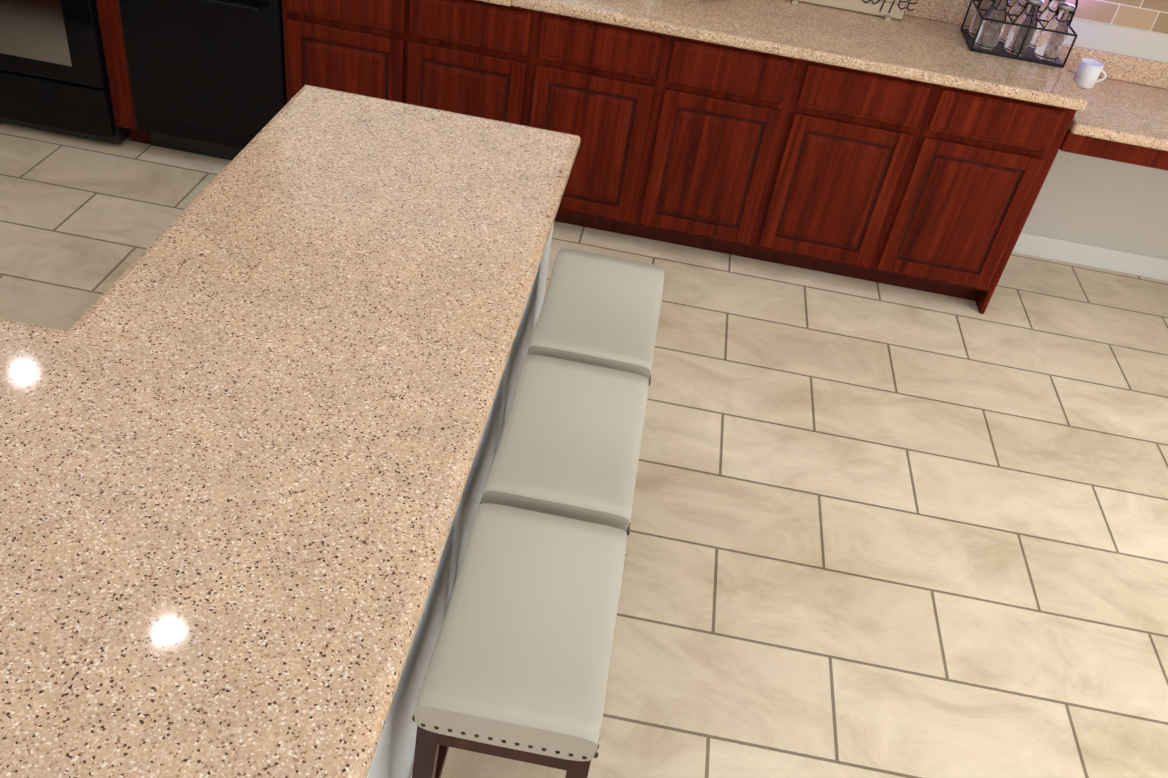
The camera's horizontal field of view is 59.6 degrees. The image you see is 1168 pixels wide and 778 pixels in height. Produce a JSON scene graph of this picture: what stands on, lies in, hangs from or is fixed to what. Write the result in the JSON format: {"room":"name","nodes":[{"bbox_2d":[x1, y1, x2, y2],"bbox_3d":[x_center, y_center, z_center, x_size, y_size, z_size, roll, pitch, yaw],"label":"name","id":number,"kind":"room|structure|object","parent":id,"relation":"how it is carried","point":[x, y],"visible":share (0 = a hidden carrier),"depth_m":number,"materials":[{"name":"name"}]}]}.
{"room":"kitchen","nodes":[
{"label":"kitchen","id":0,"kind":"room"},
{"bbox_2d":[0,122,1167,777],"bbox_3d":[0.165,0.263,3.101,7.440,0.060,4.055,11,38,1],"label":"floor","id":1,"kind":"structure","parent":0,"point":[882,530],"depth_m":3.11,"materials":[{"name":"beige tile"}]},
{"bbox_2d":[0,0,129,144],"bbox_3d":[-2.207,-1.647,4.032,0.852,1.124,0.674,11,38,1],"label":"stove","id":2,"kind":"object","parent":1,"relation":"on","point":[54,77],"visible":0.77,"depth_m":3.96,"materials":[{"name":"black metal"}]},
{"bbox_2d":[119,0,286,159],"bbox_3d":[-1.410,-1.391,4.091,0.623,0.869,0.636,11,38,1],"label":"dishwasher","id":3,"kind":"object","parent":1,"relation":"on","point":[207,77],"visible":0.83,"depth_m":3.89,"materials":[{"name":"black metal"}]},
{"bbox_2d":[282,0,540,125],"bbox_3d":[-0.640,-1.266,4.099,0.930,0.874,0.624,11,38,1],"label":"base cabinet","id":4,"kind":"object","parent":1,"relation":"on","point":[468,57],"depth_m":3.73,"materials":[{"name":"brown wood"}]},
{"bbox_2d":[372,245,550,777],"bbox_3d":[-0.964,0.157,2.252,1.476,0.840,2.056,11,38,1],"label":"kitchen island","id":5,"kind":"object","parent":1,"relation":"on","point":[397,755],"depth_m":2.04,"materials":[{"name":"white paint"}]},
{"bbox_2d":[0,85,580,777],"bbox_3d":[-0.877,-0.194,1.991,1.484,0.050,2.080,11,38,1],"label":"island countertop","id":6,"kind":"structure","parent":5,"relation":"on","point":[233,490],"depth_m":1.66,"materials":[{"name":"beige stone"}]},
{"bbox_2d":[412,503,626,777],"bbox_3d":[-0.134,0.638,1.964,0.309,0.670,0.464,11,38,1],"label":"bar stool","id":7,"kind":"object","parent":1,"relation":"on","point":[518,667],"visible":1,"depth_m":1.73,"materials":[{"name":"beige leather"}]},
{"bbox_2d":[479,355,648,535],"bbox_3d":[-0.067,0.342,2.354,0.309,0.670,0.464,11,38,1],"label":"bar stool","id":8,"kind":"object","parent":1,"relation":"on","point":[569,445],"visible":0.71,"depth_m":2.15,"materials":[{"name":"beige leather"}]},
{"bbox_2d":[527,249,664,385],"bbox_3d":[0.000,0.045,2.745,0.309,0.670,0.464,11,38,1],"label":"bar stool","id":9,"kind":"object","parent":1,"relation":"on","point":[600,310],"visible":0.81,"depth_m":2.56,"materials":[{"name":"beige leather"}]},
{"bbox_2d":[529,12,672,236],"bbox_3d":[0.015,-1.139,4.083,0.545,0.874,0.624,11,38,1],"label":"base cabinet","id":10,"kind":"object","parent":1,"relation":"on","point":[600,84],"depth_m":3.76,"materials":[{"name":"brown wood"}]},
{"bbox_2d":[637,40,804,258],"bbox_3d":[0.515,-1.042,4.071,0.475,0.874,0.624,11,38,1],"label":"base cabinet","id":11,"kind":"object","parent":1,"relation":"on","point":[724,119],"depth_m":3.79,"materials":[{"name":"brown wood"}]},
{"bbox_2d":[753,64,960,283],"bbox_3d":[1.017,-0.945,4.059,0.547,0.874,0.624,11,38,1],"label":"base cabinet","id":12,"kind":"object","parent":1,"relation":"on","point":[921,144],"depth_m":3.78,"materials":[{"name":"brown wood"}]},
{"bbox_2d":[481,0,1088,111],"bbox_3d":[0.017,-1.500,3.796,3.572,0.040,0.644,11,38,1],"label":"countertop","id":13,"kind":"structure","parent":12,"relation":"on","point":[917,49],"depth_m":3.59,"materials":[{"name":"beige stone"}]},
{"bbox_2d":[792,0,917,21],"bbox_3d":[1.015,-1.521,3.881,0.515,0.159,0.083,11,38,1],"label":"coffee sign","id":14,"kind":"object","parent":13,"relation":"on","point":[887,10],"visible":1,"depth_m":3.91,"materials":[{"name":"beige wood"}]},
{"bbox_2d":[960,0,1078,67],"bbox_3d":[1.623,-1.400,3.734,0.350,0.315,0.238,11,38,1],"label":"caddy","id":15,"kind":"object","parent":13,"relation":"on","point":[1021,30],"visible":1,"depth_m":3.73,"materials":[{"name":"black"}]},
{"bbox_2d":[889,92,1084,313],"bbox_3d":[1.456,-0.860,4.048,0.492,0.874,0.624,11,38,1],"label":"base cabinet","id":16,"kind":"object","parent":1,"relation":"on","point":[995,161],"depth_m":3.76,"materials":[{"name":"brown wood"}]},
{"bbox_2d":[1073,72,1167,151],"bbox_3d":[2.504,-0.953,3.814,1.506,0.040,0.599,11,38,1],"label":"countertop","id":17,"kind":"structure","parent":16,"relation":"on","point":[1120,112],"depth_m":3.72,"materials":[{"name":"beige stone"}]},
{"bbox_2d":[1073,58,1106,88],"bbox_3d":[1.941,-1.202,3.899,0.115,0.090,0.084,11,38,1],"label":"mug","id":18,"kind":"object","parent":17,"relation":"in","point":[1088,72],"visible":0.96,"depth_m":3.88,"materials":[{"name":"white ceramic"}]},
{"bbox_2d":[1021,17,1167,258],"bbox_3d":[0.148,0.077,0.945,7.440,2.870,7.240,11,38,1],"label":"wall","id":19,"kind":"structure","parent":0,"point":[1105,203],"depth_m":4.34,"materials":[{"name":"beige paint"}]},
{"bbox_2d":[883,0,1167,87],"bbox_3d":[0.157,-1.684,4.027,6.400,0.198,0.020,11,38,1],"label":"backsplash","id":20,"kind":"structure","parent":19,"relation":"attached to","point":[1136,70],"depth_m":3.99,"materials":[{"name":"beige stone"}]},
{"bbox_2d":[1008,0,1167,33],"bbox_3d":[-0.271,-1.965,3.896,5.459,0.284,0.008,11,38,1],"label":"tile backsplash","id":21,"kind":"structure","parent":19,"relation":"attached to","point":[1149,15],"depth_m":3.89,"materials":[{"name":"beige tile"}]},
{"bbox_2d":[1012,232,1167,280],"bbox_3d":[2.823,-0.476,4.493,2.310,0.100,0.014,11,38,1],"label":"baseboard","id":22,"kind":"structure","parent":19,"relation":"attached to","point":[1092,256],"depth_m":4.49,"materials":[{"name":"white"}]}
]}

